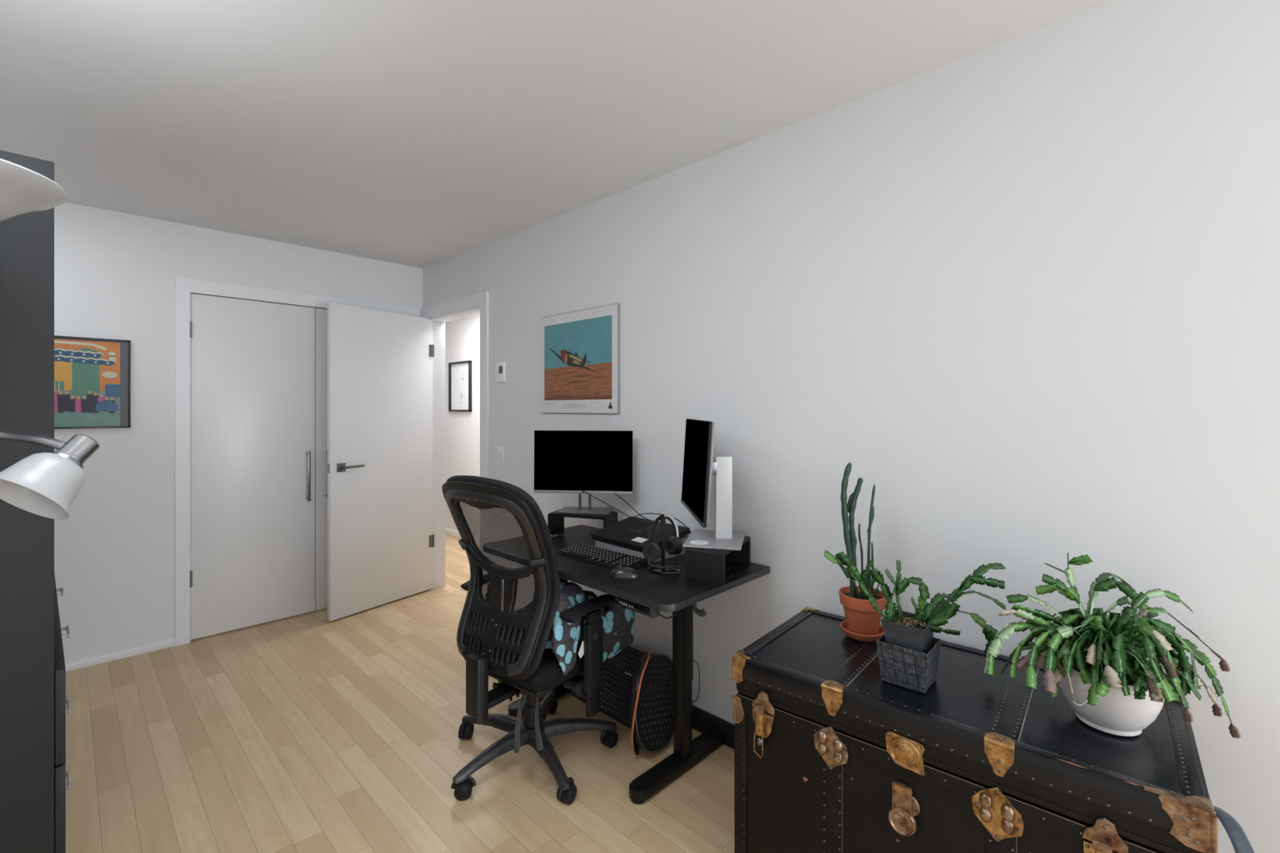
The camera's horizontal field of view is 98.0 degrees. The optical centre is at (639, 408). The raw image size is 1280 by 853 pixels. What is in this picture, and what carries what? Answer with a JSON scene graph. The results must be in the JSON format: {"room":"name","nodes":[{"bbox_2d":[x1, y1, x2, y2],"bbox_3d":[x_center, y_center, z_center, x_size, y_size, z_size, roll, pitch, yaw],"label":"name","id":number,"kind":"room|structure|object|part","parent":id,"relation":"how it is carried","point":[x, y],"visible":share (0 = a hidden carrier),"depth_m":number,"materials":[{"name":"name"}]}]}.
{"room":"home office","nodes":[
{"label":"home office","id":0,"kind":"room"},
{"bbox_2d":[54,201,422,663],"bbox_3d":[-2.859,0.147,3.509,0.680,2.438,2.742,0,0,44],"label":"wall","id":1,"kind":"structure","parent":0,"point":[115,272],"depth_m":3.09,"materials":[{"name":"paint"}]},
{"bbox_2d":[54,335,130,429],"bbox_3d":[-2.957,-0.135,2.903,0.020,0.479,0.444,0,0,44],"label":"print","id":2,"kind":"object","parent":1,"relation":"attached to","point":[92,375],"visible":0.64,"depth_m":2.96,"materials":[{"name":"multicoloured paper"}]},
{"bbox_2d":[65,638,174,671],"bbox_3d":[-3.067,1.345,2.796,0.011,0.042,1.128,0,0,44],"label":"baseboard","id":3,"kind":"structure","parent":1,"relation":"attached to","point":[109,657],"depth_m":3.03,"materials":[{"name":"paint"}]},
{"bbox_2d":[189,293,315,639],"bbox_3d":[-2.402,0.341,3.488,0.079,2.027,0.662,0,0,44],"label":"door","id":4,"kind":"structure","parent":1,"relation":"in","point":[252,363],"depth_m":3.47,"materials":[{"name":"paint"}]},
{"bbox_3d":[-2.192,0.445,3.679,0.042,0.332,0.016,0,0,44],"label":"handle","id":5,"kind":"part","parent":4,"relation":"part of","materials":[{"name":"silver metal"}]},
{"bbox_2d":[174,276,420,646],"bbox_3d":[-2.174,0.304,3.721,0.012,2.123,1.442,0,0,44],"label":"trim","id":6,"kind":"structure","parent":1,"relation":"attached to","point":[184,286],"depth_m":3.23,"materials":[{"name":"paint"}]},
{"bbox_2d":[315,308,327,610],"bbox_3d":[-1.943,0.341,3.964,0.079,2.027,0.654,0,0,44],"label":"door","id":7,"kind":"structure","parent":1,"relation":"in","point":[321,314],"depth_m":3.75,"materials":[{"name":"paint"}]},
{"bbox_3d":[-2.111,0.445,3.763,0.042,0.332,0.016,0,0,44],"label":"handle","id":8,"kind":"part","parent":7,"relation":"part of","materials":[{"name":"silver metal"}]},
{"bbox_2d":[326,302,434,621],"bbox_3d":[-1.791,0.340,3.879,0.151,2.029,0.786,0,0,29],"label":"door","id":9,"kind":"structure","parent":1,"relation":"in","point":[380,538],"depth_m":3.82,"materials":[{"name":"paint"}]},
{"bbox_3d":[-1.879,0.381,3.621,0.055,0.056,0.164,0,0,44],"label":"handle","id":10,"kind":"part","parent":9,"relation":"part of","materials":[{"name":"silver metal"}]},
{"bbox_2d":[65,533,734,852],"bbox_3d":[-0.723,1.406,2.239,10.050,0.080,3.880,0,0,44],"label":"floor","id":11,"kind":"structure","parent":0,"point":[308,732],"depth_m":2.18,"materials":[{"name":"brown wood"}]},
{"bbox_2d":[0,150,70,852],"bbox_3d":[-2.168,0.395,1.664,1.670,1.942,0.632,0,0,43],"label":"wardrobe","id":12,"kind":"object","parent":11,"relation":"on","point":[33,701],"visible":1,"depth_m":1.27,"materials":[{"name":"black wood"}]},
{"bbox_3d":[-2.164,0.685,2.074,0.100,0.012,0.023,0,0,43],"label":"handle","id":13,"kind":"part","parent":12,"relation":"part of","materials":[{"name":"silver metal"}]},
{"bbox_3d":[-1.668,0.953,1.590,0.832,0.222,0.017,0,0,43],"label":"drawer","id":14,"kind":"part","parent":12,"relation":"part of","materials":[{"name":"black wood"}]},
{"bbox_3d":[-1.668,0.726,1.590,0.832,0.221,0.017,0,0,43],"label":"drawer","id":15,"kind":"part","parent":12,"relation":"part of","materials":[{"name":"black wood"}]},
{"bbox_3d":[-1.760,0.685,1.701,0.100,0.012,0.023,0,0,43],"label":"handle","id":16,"kind":"part","parent":12,"relation":"part of","materials":[{"name":"silver metal"}]},
{"bbox_3d":[-1.760,1.140,1.701,0.100,0.012,0.023,0,0,43],"label":"handle","id":17,"kind":"part","parent":12,"relation":"part of","materials":[{"name":"silver metal"}]},
{"bbox_3d":[-1.760,0.912,1.701,0.100,0.012,0.023,0,0,43],"label":"handle","id":18,"kind":"part","parent":12,"relation":"part of","materials":[{"name":"silver metal"}]},
{"bbox_2d":[0,158,99,519],"bbox_3d":[-1.196,0.469,0.992,0.505,1.794,0.364,0,0,-9],"label":"floor lamp","id":19,"kind":"object","parent":11,"relation":"on","point":[45,484],"visible":1,"depth_m":0.94,"materials":[{"name":"metal"}]},
{"bbox_3d":[-1.127,0.070,0.974,0.314,0.069,0.036,0,0,4],"label":"bent arm","id":20,"kind":"part","parent":19,"relation":"part of","materials":[{"name":"metal"}]},
{"bbox_3d":[-1.268,-0.381,0.983,0.360,0.094,0.360,0,0,44],"label":"lamp shade","id":21,"kind":"part","parent":19,"relation":"part of","materials":[{"name":"white glass"}]},
{"bbox_3d":[-0.976,0.129,0.898,0.114,0.114,0.116,0,0,44],"label":"lamp shade","id":22,"kind":"part","parent":19,"relation":"part of","materials":[{"name":"white glass"}]},
{"bbox_2d":[48,434,99,469],"bbox_3d":[-0.965,0.078,0.950,0.053,0.068,0.067,0,0,26],"label":"socket","id":23,"kind":"object","parent":19,"relation":"attached to","point":[79,448],"depth_m":0.95,"materials":[{"name":"metal"}]},
{"bbox_2d":[441,475,622,804],"bbox_3d":[-0.444,0.803,2.179,0.674,1.126,0.655,0,0,36],"label":"office chair","id":24,"kind":"object","parent":11,"relation":"on","point":[503,644],"visible":1,"depth_m":2.02,"materials":[{"name":"black plastic"}]},
{"bbox_3d":[-0.695,0.534,2.190,0.024,0.035,0.057,0,0,-33],"label":"lumbar knob","id":25,"kind":"part","parent":24,"relation":"part of","materials":[{"name":"grey plastic"}]},
{"bbox_3d":[-0.597,1.272,2.268,0.303,0.065,0.068,0,0,23],"label":"leg","id":26,"kind":"part","parent":24,"relation":"part of","materials":[{"name":"grey plastic"}]},
{"bbox_3d":[-0.545,0.599,2.034,0.486,0.678,0.196,0,0,36],"label":"frame","id":27,"kind":"part","parent":24,"relation":"part of","materials":[{"name":"black plastic"}]},
{"bbox_3d":[-0.517,0.678,2.071,0.180,0.175,0.016,0,0,36],"label":"spine plate","id":28,"kind":"part","parent":24,"relation":"part of","materials":[{"name":"black plastic"}]},
{"bbox_3d":[-0.526,1.061,2.059,0.075,0.024,0.160,0,0,36],"label":"tilt arm","id":29,"kind":"part","parent":24,"relation":"part of","materials":[{"name":"black plastic"}]},
{"bbox_3d":[-0.438,1.140,2.019,0.028,0.166,0.126,0,0,-2],"label":"lever","id":30,"kind":"part","parent":24,"relation":"part of","materials":[{"name":"grey plastic"}]},
{"bbox_3d":[-0.367,1.130,2.003,0.023,0.158,0.128,0,0,-16],"label":"lever","id":31,"kind":"part","parent":24,"relation":"part of","materials":[{"name":"grey plastic"}]},
{"bbox_3d":[-0.351,0.534,1.936,0.057,0.035,0.024,0,0,16],"label":"lumbar knob","id":32,"kind":"part","parent":24,"relation":"part of","materials":[{"name":"grey plastic"}]},
{"bbox_2d":[463,642,622,692],"bbox_3d":[-0.393,0.967,2.240,0.485,0.103,0.470,0,0,36],"label":"seat cushion","id":33,"kind":"object","parent":24,"relation":"on","point":[548,675],"depth_m":2.00,"materials":[{"name":"black fabric"}]},
{"bbox_3d":[-0.409,1.272,2.381,0.068,0.065,0.303,0,0,5],"label":"leg","id":34,"kind":"part","parent":24,"relation":"part of","materials":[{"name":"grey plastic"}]},
{"bbox_3d":[-0.243,1.048,2.098,0.091,0.052,0.052,0,0,36],"label":"tension knob","id":35,"kind":"part","parent":24,"relation":"part of","materials":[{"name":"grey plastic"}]},
{"bbox_2d":[517,582,635,675],"bbox_3d":[-0.311,0.832,2.266,0.448,0.327,0.477,0,0,36],"label":"cushion","id":36,"kind":"object","parent":24,"relation":"on","point":[564,637],"visible":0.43,"depth_m":2.10,"materials":[{"name":"fabric"}]},
{"bbox_3d":[-0.244,1.272,2.237,0.303,0.065,0.068,0,0,-13],"label":"leg","id":37,"kind":"part","parent":24,"relation":"part of","materials":[{"name":"grey plastic"}]},
{"bbox_2d":[570,646,644,728],"bbox_3d":[-0.104,1.235,2.543,0.400,0.230,0.235,0,0,44],"label":"mat","id":38,"kind":"object","parent":11,"relation":"on","point":[619,672],"visible":0.45,"depth_m":2.49,"materials":[{"name":"black rubber"}]},
{"bbox_2d":[483,524,770,804],"bbox_3d":[-0.101,0.986,2.296,1.137,0.760,0.598,0,0,44],"label":"desk","id":39,"kind":"object","parent":11,"relation":"on","point":[649,594],"visible":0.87,"depth_m":2.08,"materials":[{"name":"black laminate"}]},
{"bbox_2d":[551,533,562,537],"bbox_3d":[-0.406,0.601,2.627,0.080,0.010,0.010,0,0,-21],"label":"ballpoint pen","id":40,"kind":"object","parent":39,"relation":"on","point":[552,535],"visible":0.59,"depth_m":2.63,"materials":[{"name":"black plastic"}]},
{"bbox_2d":[547,509,617,535],"bbox_3d":[-0.273,0.551,2.663,0.300,0.110,0.146,0,0,19],"label":"monitor stand","id":41,"kind":"object","parent":39,"relation":"on","point":[555,521],"visible":0.71,"depth_m":2.64,"materials":[{"name":"black wood"}]},
{"bbox_2d":[533,430,632,514],"bbox_3d":[-0.262,0.299,2.686,0.472,0.391,0.150,0,0,6],"label":"monitor","id":42,"kind":"object","parent":41,"relation":"on","point":[591,462],"visible":1,"depth_m":2.62,"materials":[{"name":"black plastic"}]},
{"bbox_3d":[-0.262,0.492,2.686,0.250,0.006,0.150,0,0,6],"label":"foot plate","id":43,"kind":"part","parent":42,"relation":"part of","materials":[{"name":"grey metal"}]},
{"bbox_2d":[557,542,648,568],"bbox_3d":[-0.156,0.593,2.241,0.385,0.025,0.130,0,0,42],"label":"keyboard","id":44,"kind":"object","parent":39,"relation":"on","point":[602,557],"visible":1,"depth_m":2.21,"materials":[{"name":"black plastic"}]},
{"bbox_2d":[609,566,639,578],"bbox_3d":[-0.053,0.588,2.007,0.110,0.036,0.060,0,0,0],"label":"mouse","id":45,"kind":"object","parent":39,"relation":"on","point":[620,572],"visible":1,"depth_m":1.99,"materials":[{"name":"black plastic"}]},
{"bbox_3d":[-0.015,0.645,1.821,0.160,0.027,0.030,0,0,44],"label":"control panel","id":46,"kind":"part","parent":39,"relation":"part of","materials":[{"name":"black plastic"}]},
{"bbox_2d":[595,535,688,561],"bbox_3d":[0.005,0.571,2.378,0.238,0.070,0.330,0,0,-45],"label":"laptop stand","id":47,"kind":"object","parent":39,"relation":"on","point":[598,544],"visible":0.14,"depth_m":2.31,"materials":[{"name":"silver metal"}]},
{"bbox_2d":[590,515,690,551],"bbox_3d":[-0.001,0.536,2.388,0.258,0.068,0.360,0,0,-45],"label":"laptop","id":48,"kind":"object","parent":47,"relation":"on","point":[632,534],"visible":0.73,"depth_m":2.36,"materials":[{"name":"black plastic"}]},
{"bbox_2d":[580,489,652,524],"bbox_3d":[-0.114,0.440,2.505,0.358,0.133,0.022,0,0,22],"label":"cable","id":49,"kind":"object","parent":48,"relation":"on","point":[580,490],"visible":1,"depth_m":2.49,"materials":[{"name":"black plastic"}]},
{"bbox_2d":[614,493,651,521],"bbox_3d":[-0.033,0.445,2.522,0.196,0.112,0.010,0,0,31],"label":"cable","id":50,"kind":"object","parent":48,"relation":"on","point":[615,493],"visible":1,"depth_m":2.52,"materials":[{"name":"black plastic"}]},
{"bbox_2d":[626,513,691,533],"bbox_3d":[0.123,0.534,2.388,0.416,0.139,0.077,0,0,38],"label":"cable","id":51,"kind":"object","parent":39,"relation":"on","point":[642,513],"visible":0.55,"depth_m":2.46,"materials":[{"name":"black plastic"}]},
{"bbox_2d":[648,517,682,575],"bbox_3d":[0.097,0.508,2.070,0.115,0.196,0.100,0,0,14],"label":"stand","id":52,"kind":"object","parent":39,"relation":"on","point":[677,571],"visible":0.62,"depth_m":2.08,"materials":[{"name":"black plastic"}]},
{"bbox_2d":[642,513,682,568],"bbox_3d":[0.107,0.484,2.065,0.126,0.181,0.178,0,0,42],"label":"headphones","id":53,"kind":"object","parent":52,"relation":"hanging from","point":[651,552],"visible":0.98,"depth_m":2.05,"materials":[{"name":"black plastic"}]},
{"bbox_2d":[642,542,662,563],"bbox_3d":[0.049,0.526,2.041,0.072,0.072,0.037,0,0,44],"label":"ear cup","id":54,"kind":"object","parent":53,"relation":"on","point":[651,552],"depth_m":2.02,"materials":[{"name":"black plastic"}]},
{"bbox_3d":[0.121,0.455,2.116,0.005,0.122,0.084,0,0,42],"label":"band trim","id":55,"kind":"part","parent":53,"relation":"part of","materials":[{"name":"white plastic"}]},
{"bbox_2d":[665,536,682,555],"bbox_3d":[0.124,0.526,2.126,0.072,0.072,0.037,0,0,44],"label":"ear cup","id":56,"kind":"object","parent":53,"relation":"on","point":[673,545],"depth_m":2.11,"materials":[{"name":"black leather"}]},
{"bbox_2d":[684,535,750,584],"bbox_3d":[0.295,0.551,2.079,0.148,0.110,0.288,0,0,30],"label":"monitor stand","id":57,"kind":"object","parent":39,"relation":"on","point":[708,565],"visible":0.71,"depth_m":1.96,"materials":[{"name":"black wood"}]},
{"bbox_2d":[680,418,745,550],"bbox_3d":[0.285,0.269,2.090,0.254,0.452,0.510,0,0,3],"label":"monitor","id":58,"kind":"object","parent":57,"relation":"on","point":[699,465],"visible":1,"depth_m":2.09,"materials":[{"name":"black plastic"}]},
{"bbox_3d":[0.285,0.492,2.100,0.205,0.006,0.280,0,0,14],"label":"foot plate","id":59,"kind":"part","parent":58,"relation":"part of","materials":[{"name":"silver metal"}]},
{"bbox_2d":[724,567,733,578],"bbox_3d":[0.318,0.602,2.042,0.055,0.004,0.131,0,0,13],"label":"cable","id":60,"kind":"object","parent":39,"relation":"on","point":[729,567],"visible":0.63,"depth_m":1.99,"materials":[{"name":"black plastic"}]},
{"bbox_2d":[631,651,673,755],"bbox_3d":[0.035,1.163,2.256,0.155,0.384,0.300,0,0,44],"label":"board","id":61,"kind":"object","parent":11,"relation":"on","point":[652,691],"visible":0.97,"depth_m":2.21,"materials":[{"name":"black rubber"}]},
{"bbox_2d":[692,705,734,749],"bbox_3d":[0.353,1.325,2.260,0.451,0.082,0.053,0,0,44],"label":"cable box","id":62,"kind":"object","parent":11,"relation":"on","point":[703,721],"visible":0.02,"depth_m":2.30,"materials":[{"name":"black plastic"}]},
{"bbox_2d":[692,659,699,702],"bbox_3d":[0.236,1.166,2.381,0.038,0.203,0.018,0,0,-1],"label":"cable","id":63,"kind":"object","parent":62,"relation":"on","point":[693,660],"visible":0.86,"depth_m":2.38,"materials":[{"name":"black plastic"}]},
{"bbox_2d":[732,607,1254,852],"bbox_3d":[0.820,1.034,1.448,1.045,0.663,0.529,0,0,40],"label":"trunk","id":64,"kind":"object","parent":11,"relation":"on","point":[832,756],"visible":0.85,"depth_m":1.30,"materials":[{"name":"brown black leather"},{"name":"bronze"},{"name":"brass"}]},
{"bbox_3d":[0.483,0.863,1.412,0.088,0.110,0.024,0,0,40],"label":"catch plate","id":65,"kind":"part","parent":64,"relation":"part of","materials":[{"name":"brown metal"}]},
{"bbox_2d":[835,462,886,642],"bbox_3d":[0.692,0.438,1.731,0.140,0.541,0.143,0,0,34],"label":"potted cactus","id":66,"kind":"object","parent":64,"relation":"on","point":[862,622],"visible":0.89,"depth_m":1.71,"materials":[{"name":"plant"}]},
{"bbox_3d":[0.627,0.490,1.722,0.049,0.072,0.013,0,0,0],"label":"stem","id":67,"kind":"part","parent":66,"relation":"part of","materials":[{"name":"green plant"}]},
{"bbox_3d":[0.646,0.378,1.722,0.051,0.422,0.021,0,0,0],"label":"stem","id":68,"kind":"part","parent":66,"relation":"part of","materials":[{"name":"green plant"}]},
{"bbox_3d":[0.661,0.293,1.742,0.042,0.068,0.021,0,0,0],"label":"stem","id":69,"kind":"part","parent":66,"relation":"part of","materials":[{"name":"green plant"}]},
{"bbox_3d":[0.672,0.358,1.732,0.047,0.286,0.019,0,0,0],"label":"stem","id":70,"kind":"part","parent":66,"relation":"part of","materials":[{"name":"green plant"}]},
{"bbox_3d":[0.691,0.461,1.742,0.016,0.204,0.008,0,0,0],"label":"stem","id":71,"kind":"part","parent":66,"relation":"part of","materials":[{"name":"green plant"}]},
{"bbox_2d":[838,586,886,635],"bbox_3d":[0.693,0.636,1.732,0.140,0.125,0.140,0,0,0],"label":"pot","id":72,"kind":"object","parent":66,"relation":"on","point":[861,618],"depth_m":1.69,"materials":[{"name":"ceramic"}]},
{"bbox_3d":[0.703,0.545,1.732,0.034,0.089,0.026,0,0,0],"label":"stem","id":73,"kind":"part","parent":66,"relation":"part of","materials":[{"name":"green plant"}]},
{"bbox_3d":[0.718,0.345,1.732,0.024,0.084,0.009,0,0,0],"label":"stem","id":74,"kind":"part","parent":66,"relation":"part of","materials":[{"name":"green plant"}]},
{"bbox_3d":[0.714,0.409,1.722,0.028,0.349,0.010,0,0,0],"label":"stem","id":75,"kind":"part","parent":66,"relation":"part of","materials":[{"name":"green plant"}]},
{"bbox_3d":[0.719,0.498,1.722,0.009,0.171,0.008,0,0,0],"label":"stem","id":76,"kind":"part","parent":66,"relation":"part of","materials":[{"name":"green plant"}]},
{"bbox_2d":[875,634,941,693],"bbox_3d":[0.701,0.655,1.452,0.124,0.104,0.124,0,0,42],"label":"basket","id":77,"kind":"object","parent":64,"relation":"on","point":[913,666],"depth_m":1.41,"materials":[{"name":"wicker"}]},
{"bbox_2d":[824,550,1006,693],"bbox_3d":[0.724,0.532,1.452,0.524,0.351,0.174,0,0,0],"label":"cactus","id":78,"kind":"object","parent":64,"relation":"on","point":[908,652],"visible":0.99,"depth_m":1.43,"materials":[{"name":"plant"}]},
{"bbox_2d":[880,608,933,653],"bbox_3d":[0.701,0.626,1.452,0.106,0.153,0.106,0,0,42],"label":"pot","id":79,"kind":"object","parent":78,"relation":"on","point":[904,633],"depth_m":1.43,"materials":[{"name":"grey plastic"}]},
{"bbox_3d":[0.757,0.862,1.180,0.094,0.116,0.024,0,0,40],"label":"catch plate","id":80,"kind":"part","parent":64,"relation":"part of","materials":[{"name":"gold metal"}]},
{"bbox_2d":[1055,664,1164,737],"bbox_3d":[1.054,0.643,1.254,0.193,0.128,0.193,0,0,0],"label":"pot","id":81,"kind":"object","parent":64,"relation":"on","point":[1116,713],"depth_m":1.19,"materials":[{"name":"beige ceramic"}]},
{"bbox_2d":[984,552,1240,739],"bbox_3d":[1.044,0.525,1.248,0.575,0.410,0.277,0,0,8],"label":"cactus","id":82,"kind":"object","parent":64,"relation":"on","point":[1108,669],"visible":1,"depth_m":1.21,"materials":[{"name":"green plant"}]},
{"bbox_3d":[1.099,0.843,1.032,0.081,0.110,0.210,0,0,40],"label":"leather handle","id":83,"kind":"part","parent":64,"relation":"part of","materials":[{"name":"grey leather"}]},
{"bbox_2d":[445,314,479,537],"bbox_3d":[-1.590,0.147,5.050,4.900,2.438,0.978,0,0,44],"label":"wall","id":84,"kind":"structure","parent":0,"point":[463,335],"depth_m":5.79,"materials":[{"name":"paint"}]},
{"bbox_2d":[448,360,471,411],"bbox_3d":[-1.884,-0.229,5.825,0.440,0.520,0.030,0,0,44],"label":"hallway picture","id":85,"kind":"object","parent":84,"relation":"attached to","point":[460,373],"visible":1,"depth_m":5.84,"materials":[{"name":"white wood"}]},
{"bbox_2d":[445,527,479,544],"bbox_3d":[-1.338,1.331,5.311,4.700,0.070,0.012,0,0,44],"label":"baseboard","id":86,"kind":"structure","parent":84,"relation":"attached to","point":[451,532],"depth_m":5.93,"materials":[{"name":"paint"}]},
{"bbox_2d":[0,0,1111,268],"bbox_3d":[-0.723,-1.112,2.239,10.050,0.080,3.880,0,0,44],"label":"ceiling","id":87,"kind":"structure","parent":0,"point":[422,134],"depth_m":1.86,"materials":[{"name":"paint"}]},
{"bbox_2d":[422,0,1279,852],"bbox_3d":[-0.121,0.147,2.864,10.050,2.438,0.130,0,0,44],"label":"wall","id":88,"kind":"structure","parent":0,"point":[1027,286],"depth_m":1.66,"materials":[{"name":"paint"}]},
{"bbox_2d":[420,291,488,599],"bbox_3d":[-1.280,0.305,3.971,0.951,2.122,0.148,0,0,44],"label":"trim","id":89,"kind":"structure","parent":88,"relation":"attached to","point":[477,304],"depth_m":4.22,"materials":[{"name":"paint"}]},
{"bbox_2d":[495,361,505,382],"bbox_3d":[-0.875,-0.227,3.489,0.098,0.126,0.016,0,0,44],"label":"thermostat","id":90,"kind":"object","parent":88,"relation":"attached to","point":[500,366],"visible":1,"depth_m":3.48,"materials":[{"name":"white plastic"}]},
{"bbox_2d":[497,446,504,465],"bbox_3d":[-0.873,0.296,3.489,0.072,0.116,0.013,0,0,44],"label":"light switch","id":91,"kind":"object","parent":88,"relation":"attached to","point":[500,449],"visible":1,"depth_m":3.48,"materials":[{"name":"white plastic"}]},
{"bbox_2d":[541,302,620,413],"bbox_3d":[-0.331,-0.246,2.964,0.634,0.545,0.016,0,0,44],"label":"poster","id":92,"kind":"object","parent":88,"relation":"attached to","point":[580,349],"visible":1,"depth_m":2.93,"materials":[{"name":"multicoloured paper"}]},
{"bbox_2d":[692,702,734,724],"bbox_3d":[1.178,1.323,1.512,6.003,0.085,0.011,0,0,44],"label":"baseboard","id":93,"kind":"structure","parent":88,"relation":"attached to","point":[695,704],"depth_m":2.35,"materials":[{"name":"paint"}]}
]}

